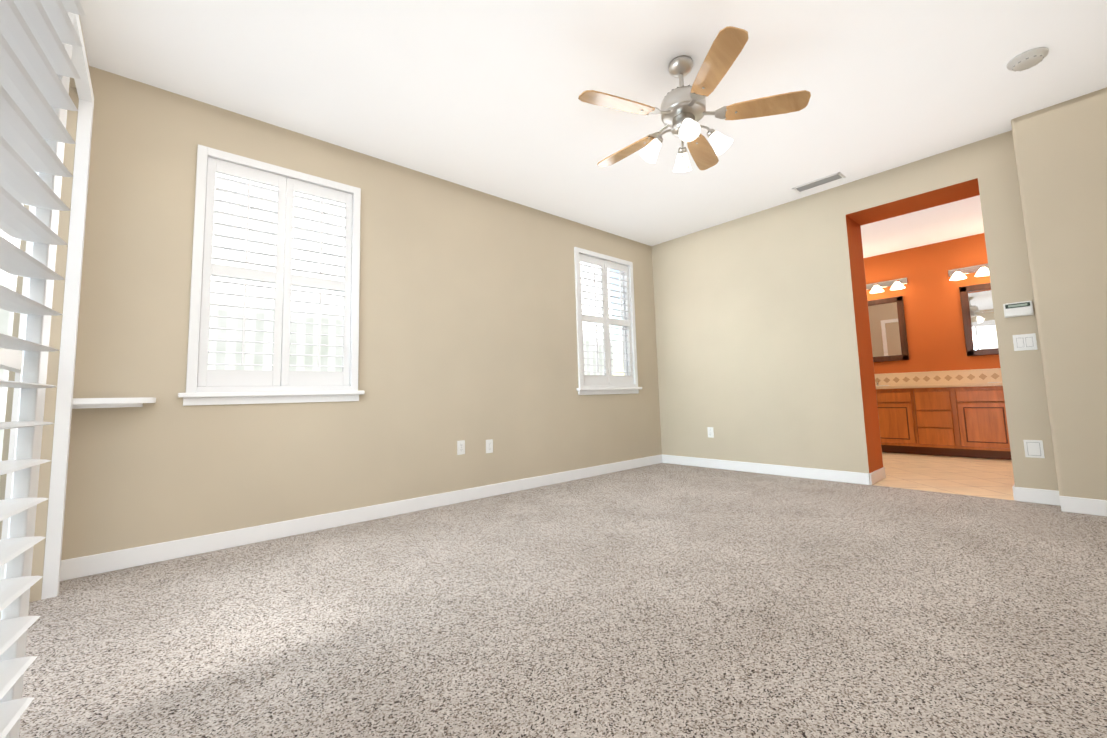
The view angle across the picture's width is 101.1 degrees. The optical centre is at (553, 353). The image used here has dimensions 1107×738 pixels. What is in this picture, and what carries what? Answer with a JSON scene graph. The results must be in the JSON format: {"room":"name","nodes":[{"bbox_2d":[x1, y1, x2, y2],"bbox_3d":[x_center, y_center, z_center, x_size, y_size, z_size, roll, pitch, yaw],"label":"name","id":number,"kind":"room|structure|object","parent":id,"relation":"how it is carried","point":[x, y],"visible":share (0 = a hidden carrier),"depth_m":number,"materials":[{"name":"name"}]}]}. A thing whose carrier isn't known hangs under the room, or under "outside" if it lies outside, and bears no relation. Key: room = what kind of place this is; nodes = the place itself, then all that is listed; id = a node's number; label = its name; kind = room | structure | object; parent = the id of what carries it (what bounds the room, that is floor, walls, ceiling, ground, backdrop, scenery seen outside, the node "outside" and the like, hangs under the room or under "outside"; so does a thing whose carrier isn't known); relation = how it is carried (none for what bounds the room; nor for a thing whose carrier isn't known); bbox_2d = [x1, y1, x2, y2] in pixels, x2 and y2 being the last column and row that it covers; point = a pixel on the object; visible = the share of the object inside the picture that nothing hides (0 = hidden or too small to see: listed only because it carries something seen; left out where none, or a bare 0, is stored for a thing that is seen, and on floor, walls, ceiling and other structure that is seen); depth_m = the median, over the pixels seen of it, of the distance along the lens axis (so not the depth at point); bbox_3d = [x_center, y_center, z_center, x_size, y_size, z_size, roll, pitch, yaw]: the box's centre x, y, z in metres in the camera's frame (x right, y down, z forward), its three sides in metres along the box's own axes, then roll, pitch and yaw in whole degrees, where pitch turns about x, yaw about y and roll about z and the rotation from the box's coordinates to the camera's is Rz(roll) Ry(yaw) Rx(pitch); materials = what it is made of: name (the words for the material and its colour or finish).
{"room":"empty bedroom","nodes":[
{"label":"empty bedroom","id":0,"kind":"room"},
{"bbox_2d":[0,15,88,601],"bbox_3d":[-1.153,-0.423,0.711,0.150,2.740,4.350,3,-7,-41],"label":"wall","id":1,"kind":"structure","parent":0,"point":[50,400],"depth_m":2.13,"materials":[{"name":"beige paint"}]},
{"bbox_2d":[0,0,93,737],"bbox_3d":[-1.507,-0.215,1.264,0.303,2.450,2.580,3,-7,-41],"label":"shutter door","id":2,"kind":"structure","parent":1,"relation":"in","point":[43,59],"depth_m":0.97,"materials":[{"name":"white wood"}]},
{"bbox_2d":[61,66,661,559],"bbox_3d":[0.465,-0.050,5.107,8.400,2.740,0.150,3,-7,-41],"label":"wall","id":3,"kind":"structure","parent":0,"point":[467,314],"depth_m":3.27,"materials":[{"name":"beige paint"}]},
{"bbox_2d":[72,397,155,408],"bbox_3d":[-2.315,0.261,2.381,0.355,0.050,0.200,3,-7,-41],"label":"corner shelf","id":4,"kind":"object","parent":3,"relation":"attached to","point":[79,403],"visible":0.96,"depth_m":2.33,"materials":[{"name":"white wood"}]},
{"bbox_2d":[178,390,364,405],"bbox_3d":[-1.769,0.288,2.958,1.040,0.075,0.055,3,-7,-41],"label":"window sill","id":5,"kind":"structure","parent":3,"relation":"attached to","point":[211,398],"depth_m":2.90,"materials":[{"name":"white wood"}]},
{"bbox_2d":[186,144,360,392],"bbox_3d":[-1.838,-0.500,3.087,0.970,1.520,0.172,3,-7,-41],"label":"window shutters","id":6,"kind":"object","parent":3,"relation":"in","point":[286,182],"depth_m":3.02,"materials":[{"name":"white wood"}]},
{"bbox_2d":[60,454,663,580],"bbox_3d":[-0.572,1.193,3.934,5.100,0.100,0.014,3,-7,-41],"label":"baseboard","id":7,"kind":"structure","parent":3,"relation":"attached to","point":[79,567],"depth_m":2.98,"materials":[{"name":"white"}]},
{"bbox_2d":[457,440,464,454],"bbox_3d":[-0.772,0.790,3.808,0.072,0.116,0.008,3,-7,-41],"label":"electrical outlet","id":8,"kind":"object","parent":3,"relation":"attached to","point":[461,447],"visible":1,"depth_m":3.80,"materials":[{"name":"white plastic"}]},
{"bbox_2d":[486,439,492,452],"bbox_3d":[-0.561,0.817,3.991,0.072,0.116,0.008,3,-7,-41],"label":"electrical outlet","id":9,"kind":"object","parent":3,"relation":"attached to","point":[489,445],"visible":1,"depth_m":3.99,"materials":[{"name":"white plastic"}]},
{"bbox_2d":[574,247,637,387],"bbox_3d":[0.578,-0.366,5.203,0.970,1.520,0.172,3,-7,-41],"label":"window shutters","id":10,"kind":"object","parent":3,"relation":"in","point":[624,268],"depth_m":5.18,"materials":[{"name":"white wood"}]},
{"bbox_2d":[576,387,641,394],"bbox_3d":[0.647,0.421,5.074,1.040,0.075,0.055,3,-7,-41],"label":"window sill","id":11,"kind":"structure","parent":3,"relation":"attached to","point":[608,390],"depth_m":5.04,"materials":[{"name":"white wood"}]},
{"bbox_2d":[19,463,1106,737],"bbox_3d":[0.735,1.082,2.297,5.300,0.060,4.600,3,-7,-41],"label":"floor carpet","id":12,"kind":"object","parent":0,"point":[667,601],"visible":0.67,"depth_m":1.70,"materials":[{"name":"grey carpet"}]},
{"bbox_2d":[79,0,1106,257],"bbox_3d":[1.840,-1.659,3.600,8.450,0.100,4.600,3,-7,-41],"label":"ceiling","id":13,"kind":"structure","parent":0,"point":[479,94],"depth_m":2.76,"materials":[{"name":"white paint"}]},
{"bbox_2d":[578,26,810,171],"bbox_3d":[0.713,-1.352,2.638,1.253,0.629,1.204,3,-7,-41],"label":"fan","id":14,"kind":"object","parent":13,"relation":"hanging from","point":[682,111],"visible":1,"depth_m":2.50,"materials":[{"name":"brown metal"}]},
{"bbox_2d":[792,172,844,192],"bbox_3d":[2.437,-1.565,4.189,0.150,0.008,0.400,3,-7,-41],"label":"ceiling vent","id":15,"kind":"object","parent":13,"relation":"in","point":[821,181],"visible":1,"depth_m":4.17,"materials":[{"name":"white metal"}]},
{"bbox_2d":[1007,47,1048,71],"bbox_3d":[2.768,-1.703,2.657,0.172,0.042,0.172,3,-7,-41],"label":"smoke detector","id":16,"kind":"object","parent":13,"relation":"attached to","point":[1028,59],"visible":0.98,"depth_m":2.63,"materials":[{"name":"white plastic"}]},
{"bbox_2d":[652,130,1058,490],"bbox_3d":[2.915,-0.198,4.274,0.474,2.740,4.350,3,-7,-41],"label":"wall","id":17,"kind":"structure","parent":0,"point":[764,343],"depth_m":4.42,"materials":[{"name":"beige paint"}]},
{"bbox_2d":[707,427,713,437],"bbox_3d":[1.774,0.896,5.142,0.008,0.116,0.072,3,-7,-41],"label":"electrical outlet","id":18,"kind":"object","parent":17,"relation":"attached to","point":[710,432],"visible":1,"depth_m":5.14,"materials":[{"name":"white plastic"}]},
{"bbox_2d":[664,455,871,484],"bbox_3d":[2.065,1.201,4.783,0.018,0.100,2.159,3,-7,-41],"label":"baseboard","id":19,"kind":"structure","parent":17,"relation":"attached to","point":[802,472],"depth_m":4.57,"materials":[{"name":"white wood"}]},
{"bbox_2d":[872,467,885,484],"bbox_3d":[2.946,1.114,4.137,0.450,0.100,0.018,3,-7,-41],"label":"baseboard","id":20,"kind":"structure","parent":17,"relation":"attached to","point":[878,475],"depth_m":4.13,"materials":[{"name":"white wood"}]},
{"bbox_2d":[1012,483,1023,501],"bbox_3d":[3.531,1.034,3.464,0.464,0.100,0.018,3,-7,-41],"label":"baseboard","id":21,"kind":"structure","parent":17,"relation":"attached to","point":[1018,492],"depth_m":3.30,"materials":[{"name":"white wood"}]},
{"bbox_2d":[1003,301,1033,317],"bbox_3d":[3.409,-0.321,3.338,0.027,0.105,0.150,3,-7,-41],"label":"keypad","id":22,"kind":"object","parent":17,"relation":"attached to","point":[1018,309],"visible":1,"depth_m":3.33,"materials":[{"name":"white plastic"}]},
{"bbox_2d":[1012,333,1037,350],"bbox_3d":[3.429,-0.079,3.311,0.012,0.118,0.118,3,-7,-41],"label":"switch plate","id":23,"kind":"object","parent":17,"relation":"attached to","point":[1021,342],"visible":1,"depth_m":3.31,"materials":[{"name":"white plastic"}]},
{"bbox_2d":[1023,440,1044,457],"bbox_3d":[3.437,0.685,3.256,0.010,0.125,0.095,3,-7,-41],"label":"electrical outlet plate","id":24,"kind":"object","parent":17,"relation":"attached to","point":[1033,449],"visible":1,"depth_m":3.25,"materials":[{"name":"white plastic"}]},
{"bbox_2d":[864,233,1000,373],"bbox_3d":[5.048,-0.080,6.142,0.150,2.740,4.350,3,-7,-41],"label":"wall","id":25,"kind":"structure","parent":0,"point":[930,292],"depth_m":6.06,"materials":[{"name":"orange paint"}]},
{"bbox_2d":[866,277,907,292],"bbox_3d":[4.508,-0.930,6.550,0.191,0.152,0.920,3,-7,-41],"label":"vanity light","id":26,"kind":"object","parent":25,"relation":"attached to","point":[895,284],"visible":0.52,"depth_m":6.40,"materials":[{"name":"white glass"}]},
{"bbox_2d":[868,296,908,361],"bbox_3d":[4.559,-0.312,6.575,0.030,0.890,0.860,3,-7,-41],"label":"bathroom mirror","id":27,"kind":"object","parent":25,"relation":"attached to","point":[888,329],"visible":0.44,"depth_m":6.40,"materials":[{"name":"clear glass"}]},
{"bbox_2d":[875,368,1002,383],"bbox_3d":[4.922,0.350,6.133,0.012,0.160,3.580,3,-7,-41],"label":"backsplash","id":28,"kind":"structure","parent":25,"relation":"attached to","point":[988,376],"depth_m":5.93,"materials":[{"name":"beige tile"}]},
{"bbox_2d":[948,263,988,280],"bbox_3d":[5.398,-1.050,5.542,0.191,0.152,0.920,3,-7,-41],"label":"vanity light","id":29,"kind":"object","parent":25,"relation":"attached to","point":[960,273],"visible":0.5,"depth_m":5.76,"materials":[{"name":"white glass"}]},
{"bbox_2d":[959,283,998,355],"bbox_3d":[5.515,-0.441,5.492,0.030,0.890,0.860,3,-7,-41],"label":"bathroom mirror","id":30,"kind":"object","parent":25,"relation":"attached to","point":[979,325],"visible":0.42,"depth_m":5.70,"materials":[{"name":"clear glass"}]},
{"bbox_2d":[873,452,1016,500],"bbox_3d":[3.910,1.259,5.078,3.150,0.056,4.600,3,-7,-41],"label":"floor","id":31,"kind":"structure","parent":0,"point":[983,477],"depth_m":4.36,"materials":[{"name":"beige wood"}]},
{"bbox_2d":[876,384,1011,459],"bbox_3d":[4.716,0.867,5.889,0.600,0.825,3.580,3,-7,-41],"label":"bathroom vanity","id":32,"kind":"object","parent":31,"relation":"on","point":[959,413],"depth_m":5.46,"materials":[{"name":"brown wood"}]},
{"bbox_2d":[875,384,950,387],"bbox_3d":[4.701,0.437,5.927,0.608,0.040,3.580,3,-7,-41],"label":"countertop","id":33,"kind":"structure","parent":32,"relation":"on","point":[877,385],"depth_m":5.74,"materials":[{"name":"beige stone"}]},
{"bbox_2d":[1011,88,1106,499],"bbox_3d":[3.749,-0.360,2.820,0.200,2.800,1.050,3,-7,-41],"label":"wall","id":34,"kind":"structure","parent":0,"point":[1061,154],"depth_m":3.02,"materials":[{"name":"beige paint"}]},
{"bbox_2d":[1056,491,1106,515],"bbox_3d":[3.646,0.958,2.692,0.014,0.100,0.870,3,-7,-41],"label":"baseboard","id":35,"kind":"structure","parent":34,"relation":"attached to","point":[1068,504],"depth_m":2.94,"materials":[{"name":"white wood"}]},
{"label":"outside","id":36,"kind":"structure","parent":0,"visible":0},
{"bbox_2d":[0,173,613,460],"bbox_3d":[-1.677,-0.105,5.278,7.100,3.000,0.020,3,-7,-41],"label":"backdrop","id":37,"kind":"structure","parent":36,"point":[8,280],"depth_m":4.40,"materials":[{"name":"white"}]}
]}

